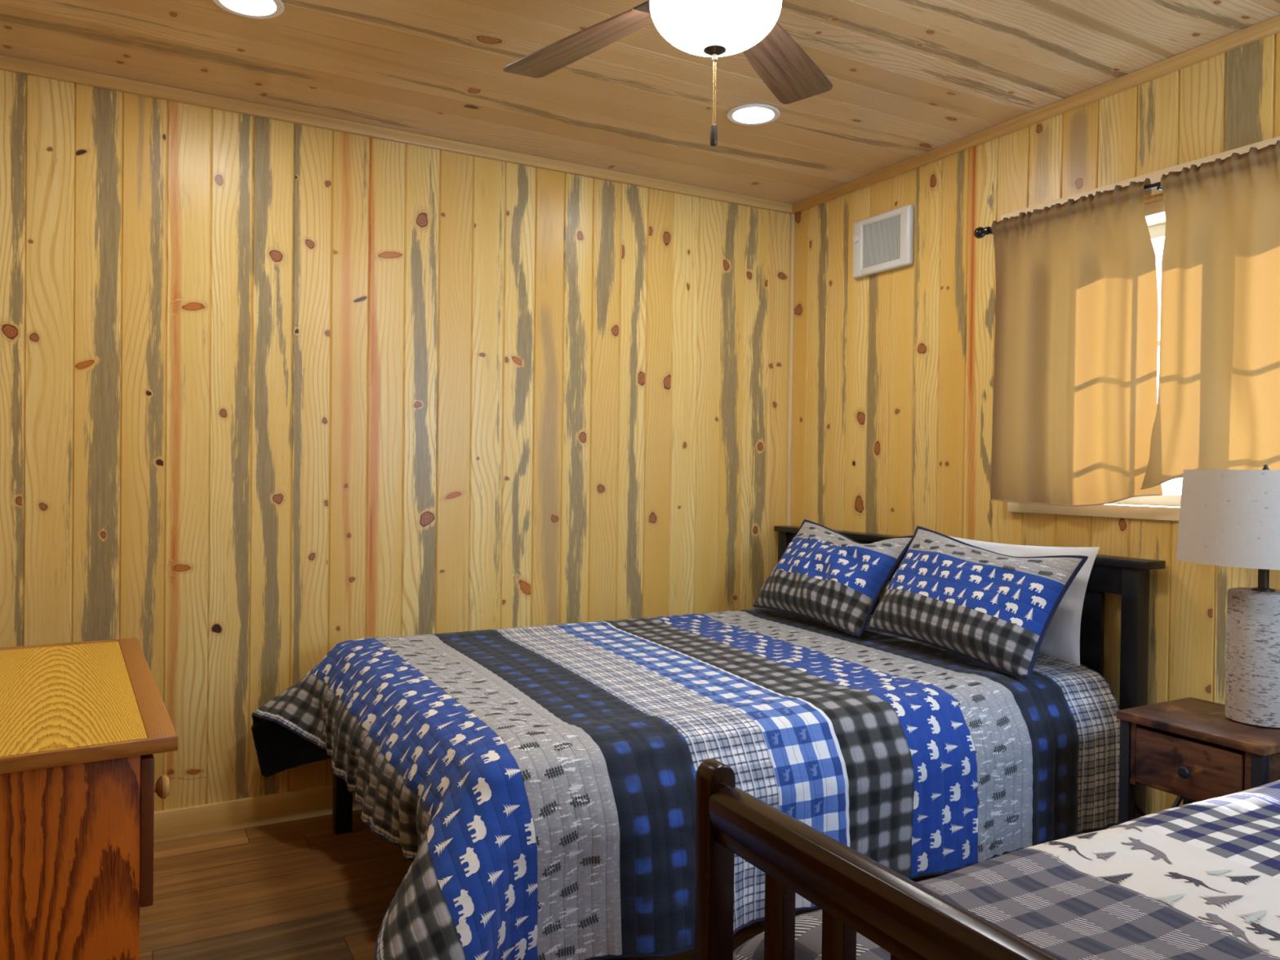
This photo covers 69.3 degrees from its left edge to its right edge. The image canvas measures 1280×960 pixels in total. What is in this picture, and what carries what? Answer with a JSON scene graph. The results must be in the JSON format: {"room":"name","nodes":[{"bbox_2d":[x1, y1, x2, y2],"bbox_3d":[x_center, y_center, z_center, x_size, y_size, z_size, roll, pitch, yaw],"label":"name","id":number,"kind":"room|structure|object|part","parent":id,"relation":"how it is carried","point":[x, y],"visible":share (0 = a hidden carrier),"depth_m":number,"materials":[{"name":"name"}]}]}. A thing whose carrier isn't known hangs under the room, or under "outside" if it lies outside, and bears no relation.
{"room":"cabin bedroom","nodes":[
{"label":"cabin bedroom","id":0,"kind":"room"},
{"bbox_2d":[0,69,790,811],"bbox_3d":[-0.738,-0.041,3.454,3.250,2.440,0.007,0,1,-29],"label":"wall","id":1,"kind":"structure","parent":0,"point":[274,395],"depth_m":3.26,"materials":[{"name":"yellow wood"}]},
{"bbox_2d":[153,785,362,843],"bbox_3d":[-0.747,1.130,3.455,3.248,0.098,0.018,0,1,-29],"label":"baseboard","id":2,"kind":"structure","parent":1,"relation":"attached to","point":[171,824],"depth_m":3.12,"materials":[{"name":"brown wood"}]},
{"bbox_2d":[0,54,791,213],"bbox_3d":[-0.725,-1.240,3.426,3.230,0.040,0.018,0,1,-29],"label":"trim","id":3,"kind":"structure","parent":1,"relation":"attached to","point":[10,64],"depth_m":3.26,"materials":[{"name":"brown wood"}]},
{"bbox_2d":[786,213,795,525],"bbox_3d":[0.680,-0.012,4.229,0.016,2.400,0.016,0,1,-29],"label":"trim","id":4,"kind":"structure","parent":1,"relation":"attached to","point":[792,215],"depth_m":4.22,"materials":[{"name":"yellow wood"}]},
{"bbox_2d":[139,809,951,959],"bbox_3d":[0.109,1.206,1.913,3.250,0.001,3.550,0,1,-29],"label":"floor","id":5,"kind":"structure","parent":0,"point":[299,889],"depth_m":2.65,"materials":[{"name":"wood"}]},
{"bbox_2d":[0,637,178,959],"bbox_3d":[-1.312,0.812,1.936,0.520,0.752,1.075,0,1,-32],"label":"dresser","id":6,"kind":"object","parent":5,"relation":"on","point":[82,724],"visible":1,"depth_m":1.58,"materials":[{"name":"brown wood"}]},
{"bbox_3d":[-1.061,0.833,1.506,0.434,0.725,0.018,0,1,-32],"label":"panel","id":7,"kind":"part","parent":6,"relation":"part of","materials":[{"name":"red wood"}]},
{"bbox_3d":[-0.992,0.611,1.828,0.020,0.260,0.506,0,1,-32],"label":"drawer","id":8,"kind":"part","parent":6,"relation":"part of","materials":[{"name":"brown wood"}]},
{"bbox_3d":[-0.875,0.561,1.690,0.031,0.042,0.042,0,1,-32],"label":"knob","id":9,"kind":"part","parent":6,"relation":"part of","materials":[{"name":"brown wood"}]},
{"bbox_2d":[332,525,1165,834],"bbox_3d":[0.210,0.705,2.965,2.022,0.981,1.752,0,1,-29],"label":"bed","id":10,"kind":"object","parent":5,"relation":"on","point":[1128,577],"visible":0.12,"depth_m":2.76,"materials":[{"name":"brown paint"}]},
{"bbox_3d":[-0.999,1.007,3.113,0.055,0.345,0.055,0,1,-29],"label":"leg","id":11,"kind":"part","parent":10,"relation":"part of","materials":[{"name":"brown paint"}]},
{"bbox_3d":[0.653,0.710,4.170,0.053,0.957,0.055,0,1,-29],"label":"headboard post","id":12,"kind":"part","parent":10,"relation":"part of","materials":[{"name":"brown paint"}]},
{"bbox_3d":[1.061,0.287,3.447,0.030,0.084,1.593,0,1,-29],"label":"headboard rail","id":13,"kind":"part","parent":10,"relation":"part of","materials":[{"name":"brown paint"}]},
{"bbox_3d":[1.453,0.735,2.730,0.053,0.957,0.055,0,1,-29],"label":"headboard post","id":14,"kind":"part","parent":10,"relation":"part of","materials":[{"name":"brown paint"}]},
{"bbox_2d":[693,758,1062,959],"bbox_3d":[1.185,0.761,1.252,1.966,0.930,1.064,0,1,-29],"label":"bed","id":15,"kind":"object","parent":5,"relation":"on","point":[854,892],"visible":1,"depth_m":1.04,"materials":[{"name":"brown wood"}]},
{"bbox_3d":[0.096,0.794,1.236,0.042,0.838,0.036,0,1,-29],"label":"footboard post","id":16,"kind":"part","parent":15,"relation":"part of","materials":[{"name":"brown wood"}]},
{"bbox_2d":[1115,697,1279,824],"bbox_3d":[1.397,0.898,2.236,0.334,0.640,0.345,0,1,-29],"label":"nightstand","id":17,"kind":"object","parent":5,"relation":"on","point":[1188,748],"visible":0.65,"depth_m":2.19,"materials":[{"name":"brown wood"}]},
{"bbox_3d":[1.211,0.906,2.309,0.025,0.618,0.025,0,1,-29],"label":"leg","id":18,"kind":"part","parent":17,"relation":"part of","materials":[{"name":"black metal"}]},
{"bbox_3d":[1.267,0.679,2.154,0.024,0.028,0.028,0,1,-29],"label":"knob","id":19,"kind":"part","parent":17,"relation":"part of","materials":[{"name":"black metal"}]},
{"bbox_3d":[1.450,0.907,2.442,0.025,0.618,0.025,0,1,-29],"label":"leg","id":20,"kind":"part","parent":17,"relation":"part of","materials":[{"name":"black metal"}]},
{"bbox_3d":[1.283,0.675,2.169,0.018,0.132,0.245,0,1,-29],"label":"drawer","id":21,"kind":"part","parent":17,"relation":"part of","materials":[{"name":"brown wood"}]},
{"bbox_2d":[1175,464,1279,728],"bbox_3d":[1.496,0.271,2.222,0.366,0.616,0.366,0,1,-29],"label":"table lamp","id":22,"kind":"object","parent":17,"relation":"on","point":[1228,517],"visible":1,"depth_m":2.16,"materials":[{"name":"white fabric"}]},
{"bbox_3d":[1.498,0.088,2.220,0.366,0.222,0.366,0,1,-29],"label":"lamp shade","id":23,"kind":"part","parent":22,"relation":"part of","materials":[{"name":"fabric"}]},
{"bbox_3d":[1.360,0.911,2.040,0.025,0.618,0.025,0,1,-29],"label":"leg","id":24,"kind":"part","parent":17,"relation":"part of","materials":[{"name":"black metal"}]},
{"bbox_2d":[0,0,1279,204],"bbox_3d":[0.140,-1.234,1.887,3.250,0.004,3.550,0,1,-29],"label":"ceiling","id":25,"kind":"structure","parent":0,"point":[909,79],"depth_m":2.79,"materials":[{"name":"brown wood"}]},
{"bbox_2d":[213,0,284,18],"bbox_3d":[-1.025,-1.250,2.419,0.180,0.008,0.180,0,1,-29],"label":"recessed light","id":26,"kind":"object","parent":25,"relation":"in","point":[254,9],"visible":1,"depth_m":2.45,"materials":[{"name":"white glass"}]},
{"bbox_2d":[502,0,832,146],"bbox_3d":[0.116,-0.965,1.916,1.252,0.539,1.290,0,1,-29],"label":"ceiling fan","id":27,"kind":"object","parent":25,"relation":"attached to","point":[713,28],"visible":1,"depth_m":2.10,"materials":[{"name":"brown wood"}]},
{"bbox_3d":[-0.149,-1.045,2.232,0.468,0.006,0.142,1,12,45],"label":"fan blade","id":28,"kind":"part","parent":27,"relation":"part of","materials":[{"name":"brown wood"}]},
{"bbox_3d":[0.032,-1.047,2.049,0.155,0.007,0.076,1,12,45],"label":"blade arm","id":29,"kind":"part","parent":27,"relation":"part of","materials":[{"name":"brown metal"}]},
{"bbox_3d":[0.155,-0.806,1.927,0.008,0.132,0.003,0,1,-29],"label":"pull chain","id":30,"kind":"part","parent":27,"relation":"part of","materials":[{"name":"gold metal"}]},
{"bbox_3d":[0.156,-0.949,1.925,0.273,0.101,0.273,0,1,-29],"label":"lamp shade","id":31,"kind":"part","parent":27,"relation":"part of","materials":[{"name":"white glass"}]},
{"bbox_3d":[0.355,-1.040,2.311,0.142,0.006,0.468,-11,-5,27],"label":"fan blade","id":32,"kind":"part","parent":27,"relation":"part of","materials":[{"name":"brown wood"}]},
{"bbox_2d":[726,103,780,125],"bbox_3d":[0.385,-1.240,3.144,0.180,0.008,0.180,0,1,-29],"label":"recessed light","id":33,"kind":"object","parent":25,"relation":"in","point":[750,114],"visible":1,"depth_m":3.14,"materials":[{"name":"white glass"}]},
{"bbox_2d":[790,32,1279,833],"bbox_3d":[1.547,-0.005,2.690,0.007,2.440,3.550,0,1,-29],"label":"wall","id":34,"kind":"structure","parent":0,"point":[893,370],"depth_m":3.35,"materials":[{"name":"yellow wood"}]},
{"bbox_2d":[853,204,913,278],"bbox_3d":[0.963,-0.949,3.703,0.042,0.232,0.320,0,1,-29],"label":"air vent","id":35,"kind":"object","parent":34,"relation":"attached to","point":[883,242],"visible":1,"depth_m":3.68,"materials":[{"name":"white metal"}]},
{"bbox_3d":[0.888,-0.990,3.809,0.012,0.025,0.025,0,1,-29],"label":"thermostat knob","id":36,"kind":"part","parent":35,"relation":"part of","materials":[{"name":"plastic"}]},
{"bbox_2d":[862,214,900,267],"bbox_3d":[0.966,-0.951,3.700,0.012,0.168,0.202,0,1,-29],"label":"grille","id":37,"kind":"object","parent":35,"relation":"attached to","point":[881,233],"depth_m":3.69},
{"bbox_2d":[791,14,1279,213],"bbox_3d":[1.547,-1.204,2.679,0.018,0.040,3.530,0,1,-29],"label":"trim","id":38,"kind":"structure","parent":34,"relation":"attached to","point":[1269,27],"depth_m":2.97,"materials":[{"name":"brown wood"}]},
{"bbox_2d":[973,182,1162,238],"bbox_3d":[1.494,-0.830,2.663,0.091,0.064,1.276,0,1,-29],"label":"curtain rod","id":39,"kind":"object","parent":34,"relation":"attached to","point":[980,232],"visible":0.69,"depth_m":3.15,"materials":[{"name":"black metal"}]},
{"bbox_2d":[990,177,1163,506],"bbox_3d":[1.333,-0.398,2.883,0.062,0.956,0.582,0,1,-29],"label":"curtain","id":40,"kind":"object","parent":39,"relation":"hanging from","point":[1075,402],"visible":1,"depth_m":2.83,"materials":[{"name":"beige fabric"}]},
{"bbox_2d":[1140,140,1279,488],"bbox_3d":[1.612,-0.372,2.420,0.107,0.990,0.560,0,1,-33],"label":"curtain","id":41,"kind":"object","parent":39,"relation":"hanging from","point":[1218,407],"visible":0.93,"depth_m":2.50,"materials":[{"name":"beige fabric"}]},
{"bbox_2d":[1000,136,1279,520],"bbox_3d":[1.611,-0.394,2.732,0.186,1.024,1.194,0,1,-29],"label":"window","id":42,"kind":"structure","parent":34,"relation":"in","point":[1165,506],"depth_m":2.81,"materials":[{"name":"brown wood"}]},
{"bbox_3d":[1.535,0.098,2.688,0.016,0.039,1.115,0,1,-29],"label":"sill trim","id":43,"kind":"part","parent":42,"relation":"part of","materials":[{"name":"brown wood"}]},
{"bbox_3d":[1.543,-0.873,2.686,0.016,0.067,1.194,0,1,-29],"label":"head casing","id":44,"kind":"part","parent":42,"relation":"part of","materials":[{"name":"brown wood"}]},
{"bbox_3d":[1.660,-0.351,2.748,0.055,0.860,0.980,0,1,-29],"label":"frame","id":45,"kind":"part","parent":42,"relation":"part of","materials":[{"name":"white plastic"}]},
{"bbox_3d":[0.174,0.701,2.935,1.940,0.259,1.500,0,1,-29],"label":"mattress","id":46,"kind":"object","parent":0,"visible":0},
{"bbox_2d":[250,608,1120,959],"bbox_3d":[0.088,0.777,2.853,2.210,0.524,1.898,0,1,-29],"label":"quilt","id":47,"kind":"object","parent":46,"relation":"on","point":[537,784],"visible":0.91,"depth_m":2.26,"materials":[{"name":"blue fabric"}]},
{"bbox_2d":[753,519,913,636],"bbox_3d":[0.710,0.354,3.530,0.297,0.372,0.663,0,1,-29],"label":"pillow","id":48,"kind":"object","parent":47,"relation":"on","point":[824,575],"visible":1,"depth_m":3.39,"materials":[{"name":"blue fabric"}]},
{"bbox_2d":[866,525,1088,679],"bbox_3d":[1.014,0.359,2.914,0.243,0.386,0.720,0,1,-25],"label":"pillow","id":49,"kind":"object","parent":47,"relation":"on","point":[993,610],"visible":1,"depth_m":2.78,"materials":[{"name":"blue fabric"}]},
{"bbox_2d":[949,536,1099,665],"bbox_3d":[1.151,0.364,2.991,0.115,0.343,0.650,0,1,-29],"label":"pillow","id":50,"kind":"object","parent":47,"relation":"on","point":[1061,640],"visible":0.2,"depth_m":2.75,"materials":[{"name":"white fabric"}]},
{"bbox_3d":[1.192,0.746,1.256,1.830,0.289,0.937,0,1,-29],"label":"mattress","id":51,"kind":"object","parent":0,"visible":0},
{"bbox_2d":[733,779,1279,959],"bbox_3d":[1.143,0.792,1.299,1.847,0.442,1.426,0,1,-29],"label":"bedspread","id":52,"kind":"object","parent":51,"relation":"on","point":[1200,880],"visible":0.84,"depth_m":1.29,"materials":[{"name":"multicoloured fabric"}]}
]}

